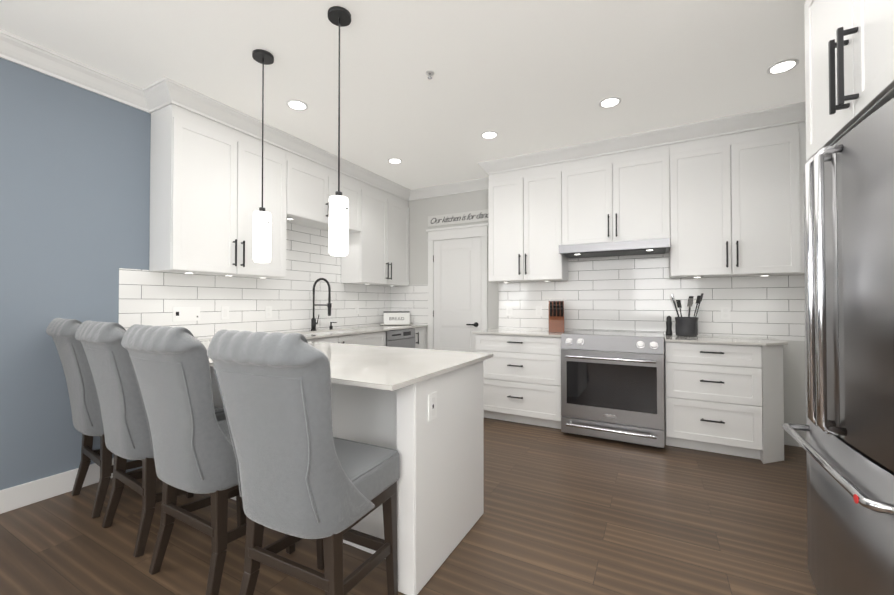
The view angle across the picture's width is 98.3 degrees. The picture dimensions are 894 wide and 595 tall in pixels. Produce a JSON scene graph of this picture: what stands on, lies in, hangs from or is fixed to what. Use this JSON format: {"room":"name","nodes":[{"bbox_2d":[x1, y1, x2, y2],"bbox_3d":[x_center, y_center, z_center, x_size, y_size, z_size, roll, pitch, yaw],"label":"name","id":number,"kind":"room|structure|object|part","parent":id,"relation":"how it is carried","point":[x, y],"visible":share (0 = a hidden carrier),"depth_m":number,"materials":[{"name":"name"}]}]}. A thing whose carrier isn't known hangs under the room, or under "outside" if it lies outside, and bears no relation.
{"room":"kitchen","nodes":[
{"label":"kitchen","id":0,"kind":"room"},
{"bbox_2d":[0,58,150,489],"bbox_3d":[-2.708,-0.137,2.235,0.120,2.800,7.990,0,-1,28],"label":"wall","id":1,"kind":"structure","parent":0,"point":[74,198],"depth_m":2.47,"materials":[{"name":"blue paint"}]},
{"bbox_2d":[0,458,113,513],"bbox_3d":[-3.407,1.177,0.780,0.014,0.135,4.555,0,-1,28],"label":"baseboard","id":2,"kind":"structure","parent":1,"relation":"attached to","point":[22,495],"depth_m":2.41,"materials":[{"name":"white wood"}]},
{"bbox_2d":[0,29,163,113],"bbox_3d":[-3.326,-1.492,0.853,0.120,0.124,4.700,0,-1,28],"label":"crown molding","id":3,"kind":"structure","parent":1,"relation":"attached to","point":[13,48],"depth_m":2.52,"materials":[{"name":"white wood"}]},
{"bbox_2d":[149,104,288,277],"bbox_3d":[-1.886,-0.809,3.294,0.321,1.230,0.980,0,-1,28],"label":"upper cabinet","id":4,"kind":"object","parent":1,"relation":"attached to","point":[206,174],"depth_m":3.03,"materials":[{"name":"white wood"}]},
{"bbox_2d":[119,222,390,338],"bbox_3d":[-1.582,-0.215,4.194,0.003,1.195,3.235,0,-1,28],"label":"backsplash","id":5,"kind":"structure","parent":1,"relation":"attached to","point":[148,297],"depth_m":3.83,"materials":[{"name":"tile"}]},
{"bbox_2d":[173,307,199,321],"bbox_3d":[-2.130,0.137,3.161,0.006,0.112,0.200,0,-1,28],"label":"electrical outlet","id":6,"kind":"object","parent":5,"relation":"attached to","point":[186,313],"visible":1,"depth_m":3.16,"materials":[{"name":"white plastic"}]},
{"bbox_2d":[221,306,228,319],"bbox_3d":[-1.977,0.138,3.445,0.008,0.116,0.072,0,-1,28],"label":"light switch","id":7,"kind":"object","parent":5,"relation":"attached to","point":[225,313],"visible":1,"depth_m":3.44,"materials":[{"name":"white plastic"}]},
{"bbox_2d":[265,306,271,317],"bbox_3d":[-1.768,0.143,3.832,0.006,0.116,0.072,0,-1,28],"label":"electrical outlet","id":8,"kind":"object","parent":5,"relation":"attached to","point":[268,311],"visible":1,"depth_m":3.83,"materials":[{"name":"white plastic"}]},
{"bbox_2d":[355,305,358,313],"bbox_3d":[-1.156,0.158,4.968,0.006,0.116,0.072,0,-1,28],"label":"electrical outlet","id":9,"kind":"object","parent":5,"relation":"attached to","point":[356,309],"visible":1,"depth_m":4.96,"materials":[{"name":"white plastic"}]},
{"bbox_2d":[289,152,364,231],"bbox_3d":[-1.404,-1.097,4.191,0.321,0.630,1.050,0,-1,28],"label":"upper cabinet","id":10,"kind":"object","parent":1,"relation":"attached to","point":[311,184],"depth_m":4.02,"materials":[{"name":"white wood"}]},
{"bbox_2d":[341,183,408,285],"bbox_3d":[-0.914,-0.786,5.097,0.321,1.230,1.016,0,-1,28],"label":"upper cabinet","id":11,"kind":"object","parent":1,"relation":"attached to","point":[378,255],"depth_m":4.90,"materials":[{"name":"white wood"}]},
{"bbox_2d":[478,101,805,175],"bbox_3d":[1.734,-1.457,3.628,3.107,0.124,0.092,0,-1,28],"label":"crown molding","id":12,"kind":"structure","parent":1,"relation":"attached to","point":[796,112],"depth_m":3.52,"materials":[{"name":"white wood"}]},
{"bbox_2d":[0,0,805,189],"bbox_3d":[-0.564,-1.582,1.097,4.990,0.060,7.990,0,-1,28],"label":"ceiling","id":13,"kind":"structure","parent":0,"point":[519,77],"depth_m":2.52,"materials":[{"name":"white paint"}]},
{"bbox_2d":[252,49,273,262],"bbox_3d":[-1.165,-0.876,2.440,0.128,1.314,0.123,0,-1,28],"label":"pendant light","id":14,"kind":"object","parent":13,"relation":"hanging from","point":[261,235],"visible":1,"depth_m":2.40,"materials":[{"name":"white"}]},
{"bbox_2d":[286,100,307,110],"bbox_3d":[-1.186,-1.523,3.062,0.164,0.007,0.164,0,-1,28],"label":"recessed light","id":15,"kind":"object","parent":13,"relation":"in","point":[298,105],"visible":1,"depth_m":3.06,"materials":[{"name":"white plastic"}]},
{"bbox_2d":[328,6,350,255],"bbox_3d":[-0.585,-0.881,2.094,0.128,1.314,0.123,0,-1,28],"label":"pendant light","id":16,"kind":"object","parent":13,"relation":"hanging from","point":[339,16],"visible":1,"depth_m":2.05,"materials":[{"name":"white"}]},
{"bbox_2d":[387,158,401,163],"bbox_3d":[-0.576,-1.507,4.267,0.164,0.007,0.164,0,-1,28],"label":"recessed light","id":17,"kind":"object","parent":13,"relation":"in","point":[394,160],"visible":1,"depth_m":4.25,"materials":[{"name":"white"}]},
{"bbox_2d":[426,70,433,78],"bbox_3d":[-0.116,-1.513,2.633,0.059,0.038,0.059,0,-1,28],"label":"sprinkler","id":18,"kind":"object","parent":13,"relation":"attached to","point":[429,73],"visible":1,"depth_m":2.62,"materials":[{"name":"silver metal"}]},
{"bbox_2d":[481,131,497,138],"bbox_3d":[0.397,-1.516,3.606,0.164,0.007,0.164,0,-1,28],"label":"recessed light","id":19,"kind":"object","parent":13,"relation":"in","point":[489,134],"visible":1,"depth_m":3.59,"materials":[{"name":"white plastic"}]},
{"bbox_2d":[599,97,620,107],"bbox_3d":[1.274,-1.523,3.020,0.164,0.007,0.164,0,-1,28],"label":"recessed light","id":20,"kind":"object","parent":13,"relation":"in","point":[609,102],"visible":1,"depth_m":3.01,"materials":[{"name":"white"}]},
{"bbox_2d":[767,59,798,74],"bbox_3d":[2.226,-1.529,2.563,0.164,0.007,0.164,0,-1,28],"label":"recessed light","id":21,"kind":"object","parent":13,"relation":"in","point":[783,66],"visible":1,"depth_m":2.55,"materials":[{"name":"white plastic"}]},
{"bbox_2d":[0,417,817,594],"bbox_3d":[-0.564,1.278,1.061,4.990,0.060,7.990,0,-1,28],"label":"floor","id":22,"kind":"structure","parent":0,"point":[564,513],"depth_m":2.04,"materials":[{"name":"brown wood"}]},
{"bbox_2d":[46,318,141,517],"bbox_3d":[-2.128,0.698,2.465,0.537,1.144,0.583,-1,-1,35],"label":"stool","id":23,"kind":"object","parent":22,"relation":"on","point":[86,415],"visible":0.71,"depth_m":2.24,"materials":[{"name":"grey fabric"}]},
{"bbox_2d":[75,320,225,556],"bbox_3d":[-1.617,0.693,2.121,0.537,1.144,0.583,0,-1,33],"label":"stool","id":24,"kind":"object","parent":22,"relation":"on","point":[125,427],"visible":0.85,"depth_m":1.90,"materials":[{"name":"grey fabric"}]},
{"bbox_3d":[-1.564,0.714,2.202,0.464,0.127,0.388,0,-1,33],"label":"seat","id":25,"kind":"part","parent":24,"relation":"part of","materials":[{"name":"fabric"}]},
{"bbox_2d":[121,324,294,594],"bbox_3d":[-1.081,0.689,1.778,0.537,1.144,0.583,0,-1,29],"label":"stool","id":26,"kind":"object","parent":22,"relation":"on","point":[192,446],"visible":0.92,"depth_m":1.57,"materials":[{"name":"grey fabric"}]},
{"bbox_3d":[-1.033,0.710,1.863,0.464,0.127,0.388,0,-1,29],"label":"seat","id":27,"kind":"part","parent":26,"relation":"part of","materials":[{"name":"fabric"}]},
{"bbox_2d":[207,329,399,594],"bbox_3d":[-0.526,0.685,1.472,0.537,1.144,0.583,0,-1,26],"label":"stool","id":28,"kind":"object","parent":22,"relation":"on","point":[303,472],"visible":1,"depth_m":1.29,"materials":[{"name":"grey fabric"}]},
{"bbox_3d":[-0.482,0.706,1.559,0.464,0.127,0.388,0,-1,26],"label":"seat","id":29,"kind":"part","parent":28,"relation":"part of","materials":[{"name":"fabric"}]},
{"bbox_2d":[210,364,472,575],"bbox_3d":[-1.063,0.815,2.614,2.396,0.902,0.600,0,-1,28],"label":"base cabinet","id":30,"kind":"object","parent":22,"relation":"on","point":[435,482],"depth_m":1.84,"materials":[{"name":"white wood"}]},
{"bbox_2d":[199,325,567,391],"bbox_3d":[-0.472,0.364,3.501,2.589,0.020,3.371,0,-1,28],"label":"countertop","id":31,"kind":"structure","parent":30,"relation":"on","point":[363,359],"depth_m":2.34,"materials":[{"name":"white stone"}]},
{"bbox_2d":[311,278,331,330],"bbox_3d":[-1.356,0.074,4.214,0.288,0.576,0.100,0,-1,28],"label":"faucet","id":32,"kind":"object","parent":31,"relation":"on","point":[313,319],"visible":1,"depth_m":4.22,"materials":[{"name":"black metal"}]},
{"bbox_2d":[313,328,360,335],"bbox_3d":[-1.233,0.480,4.119,0.418,0.221,0.768,0,-1,28],"label":"sink","id":33,"kind":"object","parent":31,"relation":"in","point":[334,329],"depth_m":4.45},
{"bbox_2d":[380,323,412,325],"bbox_3d":[-0.693,0.364,5.301,0.444,0.024,0.250,0,-1,-10],"label":"tray","id":34,"kind":"object","parent":31,"relation":"on","point":[382,324],"visible":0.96,"depth_m":5.18,"materials":[{"name":"stone"}]},
{"bbox_2d":[383,311,409,323],"bbox_3d":[-0.693,0.275,5.302,0.356,0.168,0.196,0,-1,-10],"label":"bread box","id":35,"kind":"object","parent":34,"relation":"on","point":[399,314],"visible":1,"depth_m":5.21,"materials":[{"name":"metal"}]},
{"bbox_2d":[549,301,563,331],"bbox_3d":[1.157,0.199,4.091,0.156,0.324,0.327,0,-1,14],"label":"knife block","id":36,"kind":"object","parent":31,"relation":"on","point":[556,316],"visible":0.98,"depth_m":4.00,"materials":[{"name":"brown wood"}]},
{"bbox_2d":[428,392,436,421],"bbox_3d":[-0.064,0.491,1.740,0.006,0.116,0.072,0,-1,28],"label":"outlet","id":37,"kind":"object","parent":30,"relation":"attached to","point":[432,406],"visible":1,"depth_m":1.73,"materials":[{"name":"white plastic"}]},
{"bbox_2d":[386,328,414,347],"bbox_3d":[-0.817,0.846,4.918,0.590,0.894,0.600,0,-1,28],"label":"dishwasher","id":38,"kind":"object","parent":22,"relation":"on","point":[404,338],"visible":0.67,"depth_m":4.78,"materials":[{"name":"silver metal"}]},
{"bbox_2d":[473,336,561,428],"bbox_3d":[0.836,0.834,4.141,0.897,0.902,0.601,0,-1,28],"label":"base cabinet","id":39,"kind":"object","parent":22,"relation":"on","point":[523,385],"depth_m":3.82,"materials":[{"name":"white wood"}]},
{"bbox_2d":[561,330,664,447],"bbox_3d":[1.560,0.809,3.639,0.842,0.937,0.707,0,-1,28],"label":"stove","id":40,"kind":"object","parent":22,"relation":"on","point":[612,385],"visible":1,"depth_m":3.38,"materials":[{"name":"silver metal"}]},
{"bbox_2d":[664,336,764,463],"bbox_3d":[2.269,0.824,3.369,0.648,0.902,0.601,0,-1,28],"label":"base cabinet","id":41,"kind":"object","parent":22,"relation":"on","point":[714,394],"depth_m":3.10,"materials":[{"name":"white wood"}]},
{"bbox_2d":[665,334,787,347],"bbox_3d":[2.343,0.362,3.319,0.834,0.020,0.617,0,-1,28],"label":"countertop","id":42,"kind":"structure","parent":41,"relation":"on","point":[762,342],"depth_m":3.17,"materials":[{"name":"white stone"}]},
{"bbox_2d":[666,316,672,334],"bbox_3d":[2.095,0.263,3.645,0.056,0.184,0.056,0,-1,28],"label":"pepper mill","id":43,"kind":"object","parent":42,"relation":"on","point":[668,325],"visible":1,"depth_m":3.63,"materials":[{"name":"black"}]},
{"bbox_2d":[672,293,703,336],"bbox_3d":[2.221,0.158,3.568,0.255,0.391,0.228,0,-1,28],"label":"utensil crock","id":44,"kind":"object","parent":42,"relation":"on","point":[687,326],"visible":1,"depth_m":3.51,"materials":[{"name":"ceramic"}]},
{"bbox_2d":[782,98,893,594],"bbox_3d":[1.655,0.337,1.154,0.861,1.785,0.890,0,-1,28],"label":"fridge","id":45,"kind":"object","parent":22,"relation":"on","point":[847,444],"visible":1,"depth_m":1.24,"materials":[{"name":"silver metal"}]},
{"bbox_2d":[408,189,806,446],"bbox_3d":[1.256,-0.109,4.454,4.750,2.800,0.320,0,-1,28],"label":"wall","id":46,"kind":"structure","parent":0,"point":[794,367],"depth_m":4.96,"materials":[{"name":"white paint"}]},
{"bbox_2d":[152,77,411,200],"bbox_3d":[-1.252,-1.451,4.084,0.101,0.124,3.142,0,-1,28],"label":"crown molding","id":47,"kind":"structure","parent":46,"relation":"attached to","point":[158,95],"depth_m":3.36,"materials":[{"name":"white wood"}]},
{"bbox_2d":[412,178,487,199],"bbox_3d":[0.112,-1.438,5.082,1.315,0.124,0.092,0,-1,28],"label":"crown molding","id":48,"kind":"structure","parent":46,"relation":"attached to","point":[474,184],"depth_m":5.12,"materials":[{"name":"white wood"}]},
{"bbox_2d":[433,237,480,351],"bbox_3d":[0.112,0.260,5.071,0.708,2.062,0.069,0,-1,28],"label":"door","id":49,"kind":"structure","parent":46,"relation":"in","point":[457,285],"depth_m":5.09,"materials":[{"name":"white wood"}]},
{"bbox_3d":[0.094,0.259,5.075,0.673,1.670,0.059,0,-1,28],"label":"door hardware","id":50,"kind":"part","parent":49,"relation":"part of","materials":[{"name":"white wood"}]},
{"bbox_2d":[426,223,488,349],"bbox_3d":[0.123,0.182,5.086,0.916,2.235,0.034,0,-1,28],"label":"door frame","id":51,"kind":"structure","parent":46,"relation":"attached to","point":[465,231],"depth_m":5.09,"materials":[{"name":"white wood"}]},
{"bbox_2d":[428,209,487,226],"bbox_3d":[0.222,-1.044,5.057,1.089,0.145,0.018,0,-1,28],"label":"sign board","id":52,"kind":"object","parent":46,"relation":"attached to","point":[461,215],"visible":0.54,"depth_m":5.08,"materials":[{"name":"white wood"}]},
{"bbox_2d":[431,212,487,223],"bbox_3d":[0.208,-1.035,5.053,0.981,0.103,0.002,0,-1,28],"label":"sign","id":53,"kind":"object","parent":52,"relation":"attached to","point":[480,214],"visible":0.81,"depth_m":5.09,"materials":[{"name":"grey paint"}]},
{"bbox_2d":[480,177,488,182],"bbox_3d":[0.531,-1.445,4.572,0.092,0.124,0.390,0,-1,28],"label":"crown molding","id":54,"kind":"structure","parent":46,"relation":"attached to","point":[485,178],"depth_m":4.84,"materials":[{"name":"white wood"}]},
{"bbox_2d":[488,163,567,282],"bbox_3d":[0.895,-0.796,4.289,0.810,1.230,0.321,0,-1,28],"label":"upper cabinet","id":55,"kind":"object","parent":46,"relation":"attached to","point":[527,225],"depth_m":4.13,"materials":[{"name":"white wood"}]},
{"bbox_2d":[391,253,804,340],"bbox_3d":[1.228,-0.082,4.399,4.747,0.935,0.203,0,-1,28],"label":"backsplash","id":56,"kind":"structure","parent":46,"relation":"attached to","point":[631,293],"depth_m":3.89,"materials":[{"name":"tile"}]},
{"bbox_2d":[506,306,511,315],"bbox_3d":[0.732,0.157,4.543,0.072,0.116,0.008,0,-1,28],"label":"light switch","id":57,"kind":"object","parent":56,"relation":"attached to","point":[508,310],"visible":1,"depth_m":4.54,"materials":[{"name":"white plastic"}]},
{"bbox_2d":[536,306,541,315],"bbox_3d":[1.040,0.155,4.378,0.072,0.116,0.006,0,-1,28],"label":"electrical outlet","id":58,"kind":"object","parent":56,"relation":"attached to","point":[538,310],"visible":1,"depth_m":4.38,"materials":[{"name":"white plastic"}]},
{"bbox_2d":[721,307,729,319],"bbox_3d":[2.563,0.145,3.557,0.072,0.116,0.006,0,-1,28],"label":"electrical outlet","id":59,"kind":"object","parent":56,"relation":"attached to","point":[725,313],"visible":1,"depth_m":3.55,"materials":[{"name":"white plastic"}]},
{"bbox_2d":[561,144,672,244],"bbox_3d":[1.674,-0.966,3.871,0.960,0.900,0.321,0,-1,28],"label":"upper cabinet","id":60,"kind":"object","parent":46,"relation":"attached to","point":[623,196],"depth_m":3.70,"materials":[{"name":"white wood"}]},
{"bbox_2d":[559,238,669,257],"bbox_3d":[1.631,-0.468,3.784,0.950,0.089,0.488,0,-1,28],"label":"range hood","id":61,"kind":"object","parent":60,"relation":"attached to","point":[633,247],"visible":1,"depth_m":3.60,"materials":[{"name":"silver metal"}]},
{"bbox_2d":[669,122,803,277],"bbox_3d":[2.493,-0.807,3.427,0.900,1.230,0.321,0,-1,28],"label":"upper cabinet","id":62,"kind":"object","parent":46,"relation":"attached to","point":[727,206],"depth_m":3.26,"materials":[{"name":"white wood"}]},
{"bbox_2d":[801,0,893,167],"bbox_3d":[1.718,-1.031,1.135,0.766,0.840,0.949,0,-1,28],"label":"upper cabinet","id":63,"kind":"object","parent":0,"relation":"attached to","point":[849,44],"depth_m":1.35,"materials":[{"name":"white wood"}]}
]}

